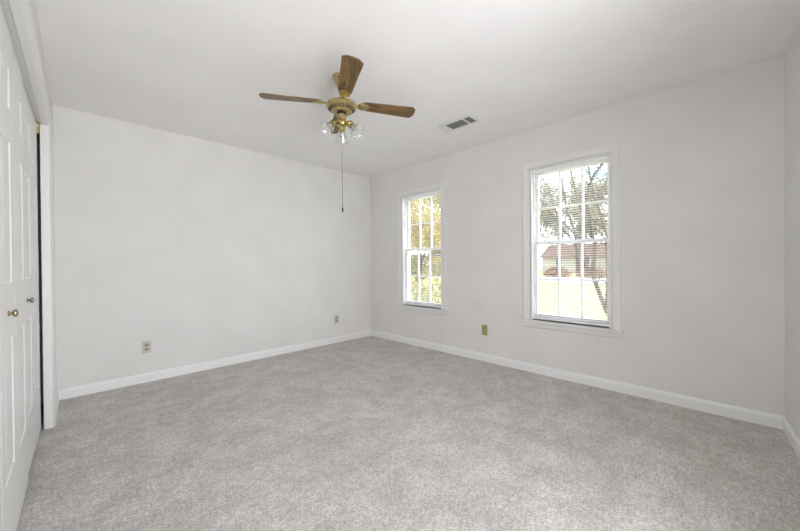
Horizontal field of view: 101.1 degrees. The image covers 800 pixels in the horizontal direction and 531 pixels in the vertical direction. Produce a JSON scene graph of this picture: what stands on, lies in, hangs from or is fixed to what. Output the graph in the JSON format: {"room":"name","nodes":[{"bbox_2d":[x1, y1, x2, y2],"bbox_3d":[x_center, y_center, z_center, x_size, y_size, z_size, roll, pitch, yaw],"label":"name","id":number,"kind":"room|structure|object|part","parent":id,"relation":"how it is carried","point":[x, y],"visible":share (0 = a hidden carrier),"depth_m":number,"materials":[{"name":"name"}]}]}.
{"room":"empty bedroom","nodes":[
{"label":"empty bedroom","id":0,"kind":"room"},
{"bbox_2d":[29,0,56,390],"bbox_3d":[-0.744,-0.114,0.523,0.040,2.440,6.120,-1,0,-44],"label":"wall","id":1,"kind":"structure","parent":0,"point":[32,2],"depth_m":2.13,"materials":[{"name":"paint"}]},
{"bbox_2d":[0,405,1,530],"bbox_3d":[-1.098,0.064,0.837,0.064,2.044,0.755,-1,0,-44],"label":"door","id":2,"kind":"structure","parent":1,"relation":"in","point":[0,405],"depth_m":1.11,"materials":[{"name":"white paint"}]},
{"bbox_2d":[0,2,28,530],"bbox_3d":[-1.631,0.066,1.385,0.064,2.044,0.755,-1,0,-44],"label":"door","id":3,"kind":"structure","parent":1,"relation":"in","point":[13,343],"depth_m":1.33,"materials":[{"name":"white paint"}]},
{"bbox_3d":[-1.479,0.181,1.258,0.026,0.030,0.030,-1,0,-44],"label":"knob","id":4,"kind":"part","parent":3,"relation":"part of","materials":[{"name":"gold metal"}]},
{"bbox_2d":[0,0,55,429],"bbox_3d":[-1.706,0.040,1.469,0.139,2.141,2.682,-1,0,-44],"label":"trim","id":5,"kind":"structure","parent":1,"relation":"attached to","point":[17,13],"depth_m":2.23,"materials":[{"name":"white paint"}]},
{"bbox_2d":[23,84,40,473],"bbox_3d":[-2.170,0.068,1.934,0.064,2.044,0.766,-1,0,-44],"label":"door","id":6,"kind":"structure","parent":1,"relation":"in","point":[30,126],"depth_m":1.91,"materials":[{"name":"white paint"}]},
{"bbox_2d":[56,390,58,417],"bbox_3d":[-2.627,1.071,2.513,0.014,0.086,0.569,-1,0,-44],"label":"baseboard","id":7,"kind":"structure","parent":1,"relation":"attached to","point":[57,391],"depth_m":2.56,"materials":[{"name":"white paint"}]},
{"bbox_2d":[37,105,370,403],"bbox_3d":[-2.031,-0.057,3.617,4.632,2.560,0.120,-1,0,-45],"label":"wall","id":8,"kind":"structure","parent":0,"point":[201,250],"depth_m":3.38,"materials":[{"name":"paint"}]},
{"bbox_2d":[142,340,150,353],"bbox_3d":[-2.417,0.776,3.138,0.070,0.115,0.008,-1,0,-45],"label":"wall outlet","id":9,"kind":"object","parent":8,"relation":"attached to","point":[146,345],"visible":1,"depth_m":3.13,"materials":[{"name":"beige plastic"}]},
{"bbox_2d":[58,330,370,399],"bbox_3d":[-1.637,1.055,3.910,3.382,0.086,0.014,-1,0,-45],"label":"baseboard","id":10,"kind":"structure","parent":8,"relation":"attached to","point":[81,390],"depth_m":3.39,"materials":[{"name":"white paint"}]},
{"bbox_2d":[334,315,338,322],"bbox_3d":[-0.896,0.755,4.654,0.070,0.115,0.008,-1,0,-45],"label":"wall outlet","id":11,"kind":"object","parent":8,"relation":"attached to","point":[336,317],"visible":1,"depth_m":4.65,"materials":[{"name":"grey plastic"}]},
{"bbox_2d":[17,336,799,530],"bbox_3d":[0.110,1.154,1.486,4.632,0.120,6.155,-1,0,-45],"label":"floor","id":12,"kind":"structure","parent":0,"point":[369,433],"depth_m":1.89,"materials":[{"name":"carpet"}]},
{"bbox_2d":[35,0,799,177],"bbox_3d":[0.087,-1.421,1.473,4.632,0.150,6.155,-1,0,-45],"label":"ceiling","id":13,"kind":"structure","parent":0,"point":[199,69],"depth_m":2.15,"materials":[{"name":"paint"}]},
{"bbox_2d":[259,55,414,211],"bbox_3d":[-0.413,-0.861,2.358,0.852,0.968,0.826,0,0,30],"label":"ceiling fan","id":14,"kind":"object","parent":13,"relation":"hanging from","point":[345,80],"visible":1,"depth_m":2.29,"materials":[{"name":"brown wood"}]},
{"bbox_3d":[-0.749,-1.154,2.274,0.418,0.006,0.127,-1,11,-12],"label":"blade","id":15,"kind":"part","parent":14,"relation":"part of","materials":[{"name":"brown wood"}]},
{"bbox_3d":[-0.461,-1.002,2.311,0.062,0.048,0.049,-1,0,-45],"label":"lamp arm","id":16,"kind":"part","parent":14,"relation":"part of","materials":[{"name":"gold metal"}]},
{"bbox_3d":[-0.499,-1.158,2.677,0.127,0.006,0.418,-12,3,-14],"label":"blade","id":17,"kind":"part","parent":14,"relation":"part of","materials":[{"name":"brown wood"}]},
{"bbox_3d":[-0.407,-0.701,2.318,0.004,0.580,0.003,-1,0,-45],"label":"pull chain","id":18,"kind":"part","parent":14,"relation":"part of","materials":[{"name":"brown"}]},
{"bbox_3d":[-0.358,-1.003,2.330,0.050,0.048,0.061,-1,0,-45],"label":"lamp arm","id":19,"kind":"part","parent":14,"relation":"part of","materials":[{"name":"gold metal"}]},
{"bbox_3d":[-0.318,-1.157,2.022,0.127,0.006,0.418,11,-3,-17],"label":"blade","id":20,"kind":"part","parent":14,"relation":"part of","materials":[{"name":"brown wood"}]},
{"bbox_3d":[-0.092,-1.161,2.446,0.418,0.006,0.127,-1,-11,-17],"label":"blade","id":21,"kind":"part","parent":14,"relation":"part of","materials":[{"name":"brown wood"}]},
{"bbox_2d":[437,114,479,131],"bbox_3d":[0.553,-1.354,3.140,0.186,0.008,0.374,-1,0,-45],"label":"ceiling vent","id":22,"kind":"object","parent":13,"relation":"in","point":[466,120],"visible":1,"depth_m":3.13,"materials":[{"name":"white metal"}]},
{"bbox_2d":[370,55,784,415],"bbox_3d":[1.729,-0.088,3.019,0.150,2.560,6.035,-1,0,-45],"label":"wall","id":23,"kind":"structure","parent":0,"point":[702,198],"depth_m":2.60,"materials":[{"name":"paint"}]},
{"bbox_2d":[396,182,447,315],"bbox_3d":[0.314,-0.205,4.407,0.192,1.663,0.881,-1,0,-45],"label":"window","id":24,"kind":"structure","parent":23,"relation":"in","point":[403,268],"depth_m":4.48,"materials":[{"name":"white paint"}]},
{"bbox_2d":[403,190,440,307],"bbox_3d":[0.288,-0.207,4.381,0.036,1.487,0.662,-1,0,-45],"label":"mini blind","id":25,"kind":"object","parent":24,"relation":"attached to","point":[434,192],"visible":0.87,"depth_m":4.37,"materials":[{"name":"white plastic"}]},
{"bbox_3d":[0.298,0.528,4.388,0.022,0.016,0.656,-1,0,-45],"label":"rail","id":26,"kind":"part","parent":25,"relation":"part of","materials":[{"name":"white plastic"}]},
{"bbox_3d":[0.303,0.559,4.393,0.142,0.022,0.881,-1,0,-45],"label":"sill","id":27,"kind":"part","parent":24,"relation":"part of","materials":[{"name":"white paint"}]},
{"bbox_3d":[0.347,-0.581,4.442,0.032,0.746,0.667,-1,0,-45],"label":"sash","id":28,"kind":"part","parent":24,"relation":"part of","materials":[{"name":"white paint"}]},
{"bbox_3d":[0.329,0.153,4.420,0.032,0.787,0.667,-1,0,-45],"label":"sash","id":29,"kind":"part","parent":24,"relation":"part of","materials":[{"name":"white paint"}]},
{"bbox_2d":[482,325,486,334],"bbox_3d":[0.951,0.723,3.699,0.007,0.115,0.070,-1,0,-45],"label":"wall outlet","id":30,"kind":"object","parent":23,"relation":"attached to","point":[484,327],"visible":1,"depth_m":3.70,"materials":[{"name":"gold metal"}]},
{"bbox_2d":[521,142,623,338],"bbox_3d":[1.604,-0.210,3.113,0.192,1.663,0.886,-1,0,-45],"label":"window","id":31,"kind":"structure","parent":23,"relation":"in","point":[529,209],"depth_m":3.06,"materials":[{"name":"white paint"}]},
{"bbox_2d":[532,155,608,326],"bbox_3d":[1.579,-0.212,3.087,0.036,1.487,0.662,-1,0,-45],"label":"mini blind","id":32,"kind":"object","parent":31,"relation":"attached to","point":[605,158],"visible":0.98,"depth_m":3.06,"materials":[{"name":"white plastic"}]},
{"bbox_3d":[1.588,0.523,3.094,0.022,0.016,0.656,-1,0,-45],"label":"rail","id":33,"kind":"part","parent":32,"relation":"part of","materials":[{"name":"white plastic"}]},
{"bbox_3d":[1.638,-0.587,3.148,0.032,0.746,0.672,-1,0,-45],"label":"sash","id":34,"kind":"part","parent":31,"relation":"part of","materials":[{"name":"white paint"}]},
{"bbox_3d":[1.593,0.554,3.099,0.142,0.022,0.886,-1,0,-45],"label":"sill","id":35,"kind":"part","parent":31,"relation":"part of","materials":[{"name":"white paint"}]},
{"bbox_3d":[1.619,0.148,3.126,0.032,0.787,0.672,-1,0,-45],"label":"sash","id":36,"kind":"part","parent":31,"relation":"part of","materials":[{"name":"white paint"}]},
{"bbox_2d":[371,330,784,429],"bbox_3d":[1.032,1.033,3.618,0.014,0.086,4.172,-1,0,-45],"label":"baseboard","id":37,"kind":"structure","parent":23,"relation":"attached to","point":[739,413],"depth_m":2.79,"materials":[{"name":"white paint"}]},
{"bbox_2d":[784,21,799,438],"bbox_3d":[1.957,-0.142,1.425,0.120,2.440,1.910,0,0,41],"label":"wall","id":38,"kind":"structure","parent":0,"point":[792,53],"depth_m":1.98,"materials":[{"name":"paint"}]},
{"bbox_2d":[782,417,799,459],"bbox_3d":[1.893,1.036,1.447,0.014,0.086,1.837,0,0,41],"label":"baseboard","id":39,"kind":"structure","parent":38,"relation":"attached to","point":[787,429],"depth_m":1.96,"materials":[{"name":"white paint"}]},
{"label":"outside","id":40,"kind":"structure","parent":0,"visible":0},
{"bbox_2d":[539,277,605,283],"bbox_3d":[26.021,1.194,15.701,9.000,0.200,45.500,-1,0,-45],"label":"driveway","id":41,"kind":"structure","parent":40,"point":[542,281],"depth_m":24.66,"materials":[{"name":"concrete"}]},
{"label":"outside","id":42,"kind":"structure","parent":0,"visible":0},
{"bbox_2d":[411,267,606,319],"bbox_3d":[23.751,1.002,58.979,110.000,0.120,130.000,-1,0,-45],"label":"ground","id":43,"kind":"structure","parent":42,"point":[550,292],"depth_m":13.44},
{"bbox_2d":[410,277,422,295],"bbox_3d":[0.037,0.878,9.906,1.822,1.241,1.868,-1,0,-45],"label":"shrub","id":44,"kind":"object","parent":43,"relation":"on","point":[411,278],"visible":0.04,"depth_m":9.71,"materials":[{"name":"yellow plant"}]},
{"bbox_2d":[410,261,424,281],"bbox_3d":[1.035,0.490,28.133,2.648,1.913,2.522,-1,0,-45],"label":"shrub","id":45,"kind":"object","parent":43,"relation":"on","point":[413,267],"visible":0.27,"depth_m":27.57,"materials":[{"name":"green plant"}]},
{"bbox_2d":[410,253,428,273],"bbox_3d":[2.021,-0.001,36.181,5.016,2.912,5.040,0,0,11],"label":"shrub","id":46,"kind":"object","parent":43,"relation":"on","point":[412,257],"visible":0.14,"depth_m":35.34,"materials":[{"name":"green plant"}]},
{"bbox_2d":[410,196,439,236],"bbox_3d":[-0.897,-2.842,19.561,7.045,8.653,9.407,-1,0,-34],"label":"autumn tree","id":47,"kind":"object","parent":43,"relation":"on","point":[439,196],"visible":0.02,"depth_m":19.09,"materials":[{"name":"yellow plant"}]},
{"bbox_2d":[410,202,440,278],"bbox_3d":[1.758,-2.469,27.294,8.032,7.790,7.780,-1,0,1],"label":"autumn tree","id":48,"kind":"object","parent":43,"relation":"on","point":[425,212],"visible":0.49,"depth_m":25.88,"materials":[{"name":"yellow plant"}]},
{"bbox_2d":[411,277,440,303],"bbox_3d":[0.885,0.866,8.457,1.717,1.241,1.734,-1,0,-45],"label":"shrub","id":49,"kind":"object","parent":43,"relation":"on","point":[426,279],"visible":0.23,"depth_m":8.17,"materials":[{"name":"yellow plant"}]},
{"bbox_2d":[416,196,439,228],"bbox_3d":[4.401,-3.277,19.412,8.218,9.459,9.789,-1,0,-45],"label":"autumn tree","id":50,"kind":"object","parent":43,"relation":"on","point":[436,201],"visible":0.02,"depth_m":18.81,"materials":[{"name":"yellow plant"}]},
{"bbox_2d":[421,257,440,280],"bbox_3d":[3.137,0.304,26.570,2.910,2.234,2.917,-1,0,-45],"label":"shrub","id":51,"kind":"object","parent":43,"relation":"on","point":[438,264],"visible":0.29,"depth_m":26.21,"materials":[{"name":"yellow plant"}]},
{"bbox_2d":[431,223,440,270],"bbox_3d":[7.596,-1.929,31.305,7.500,6.420,7.800,-1,0,-45],"label":"house","id":52,"kind":"structure","parent":43,"relation":"on","point":[434,254],"depth_m":30.98,"materials":[{"name":"brown"}]},
{"bbox_2d":[539,177,567,236],"bbox_3d":[15.070,-4.782,37.071,8.131,12.171,8.561,0,0,12],"label":"tree","id":53,"kind":"object","parent":43,"relation":"on","point":[544,223],"visible":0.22,"depth_m":36.60,"materials":[{"name":"green plant"}]},
{"bbox_2d":[543,267,571,276],"bbox_3d":[15.870,0.648,33.445,2.750,1.373,2.836,-1,0,-45],"label":"shrub","id":54,"kind":"object","parent":43,"relation":"on","point":[549,271],"visible":0.66,"depth_m":33.13,"materials":[{"name":"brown plant"}]},
{"bbox_2d":[540,174,580,272],"bbox_3d":[25.100,-6.335,49.654,13.783,14.894,6.995,-1,0,-14],"label":"tree","id":55,"kind":"object","parent":43,"relation":"on","point":[577,255],"visible":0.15,"depth_m":47.22,"materials":[{"name":"grey plant"}]},
{"bbox_2d":[540,204,580,244],"bbox_3d":[32.275,-6.393,66.477,13.818,14.769,7.998,-1,0,-45],"label":"tree","id":56,"kind":"object","parent":43,"relation":"on","point":[553,232],"visible":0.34,"depth_m":65.82,"materials":[{"name":"grey plant"}]},
{"bbox_2d":[539,243,605,271],"bbox_3d":[30.473,-1.291,51.569,9.000,4.540,13.800,-1,0,-45],"label":"house","id":57,"kind":"structure","parent":43,"relation":"on","point":[552,250],"depth_m":51.10,"materials":[{"name":"beige"}]},
{"bbox_2d":[539,164,607,314],"bbox_3d":[4.246,-1.260,8.221,1.953,5.116,3.069,-1,0,-26],"label":"bare tree","id":58,"kind":"object","parent":43,"relation":"on","point":[595,245],"visible":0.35,"depth_m":7.69,"materials":[{"name":"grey plant"}]},
{"bbox_3d":[3.857,-1.890,8.646,0.063,1.817,1.013,-1,0,-13],"label":"stem","id":59,"kind":"part","parent":58,"relation":"part of","materials":[{"name":"grey plant"}]},
{"bbox_3d":[4.288,-1.633,8.374,0.126,3.064,1.275,-1,0,-5],"label":"stem","id":60,"kind":"part","parent":58,"relation":"part of","materials":[{"name":"grey plant"}]},
{"bbox_3d":[4.146,-1.455,7.721,0.454,2.373,0.187,-1,0,-19],"label":"stem","id":61,"kind":"part","parent":58,"relation":"part of","materials":[{"name":"grey plant"}]},
{"bbox_3d":[4.338,-1.072,7.293,0.338,2.790,0.849,0,0,8],"label":"stem","id":62,"kind":"part","parent":58,"relation":"part of","materials":[{"name":"grey plant"}]},
{"bbox_3d":[4.656,-0.908,7.757,0.464,3.882,0.572,-1,0,-45],"label":"stem","id":63,"kind":"part","parent":58,"relation":"part of","materials":[{"name":"grey plant"}]},
{"bbox_2d":[557,198,607,243],"bbox_3d":[19.541,-3.827,31.096,9.883,10.123,5.870,0,0,23],"label":"tree","id":64,"kind":"object","parent":43,"relation":"on","point":[575,212],"visible":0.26,"depth_m":31.09,"materials":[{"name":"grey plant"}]},
{"bbox_2d":[564,170,607,270],"bbox_3d":[21.619,-4.745,37.594,6.740,11.933,10.211,0,0,11],"label":"tree","id":65,"kind":"object","parent":43,"relation":"on","point":[585,185],"visible":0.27,"depth_m":36.89,"materials":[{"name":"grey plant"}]},
{"bbox_2d":[575,268,605,277],"bbox_3d":[18.030,0.705,30.924,2.962,1.195,2.813,-1,0,-45],"label":"shrub","id":66,"kind":"object","parent":43,"relation":"on","point":[584,269],"visible":0.41,"depth_m":30.47,"materials":[{"name":"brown plant"}]}
]}

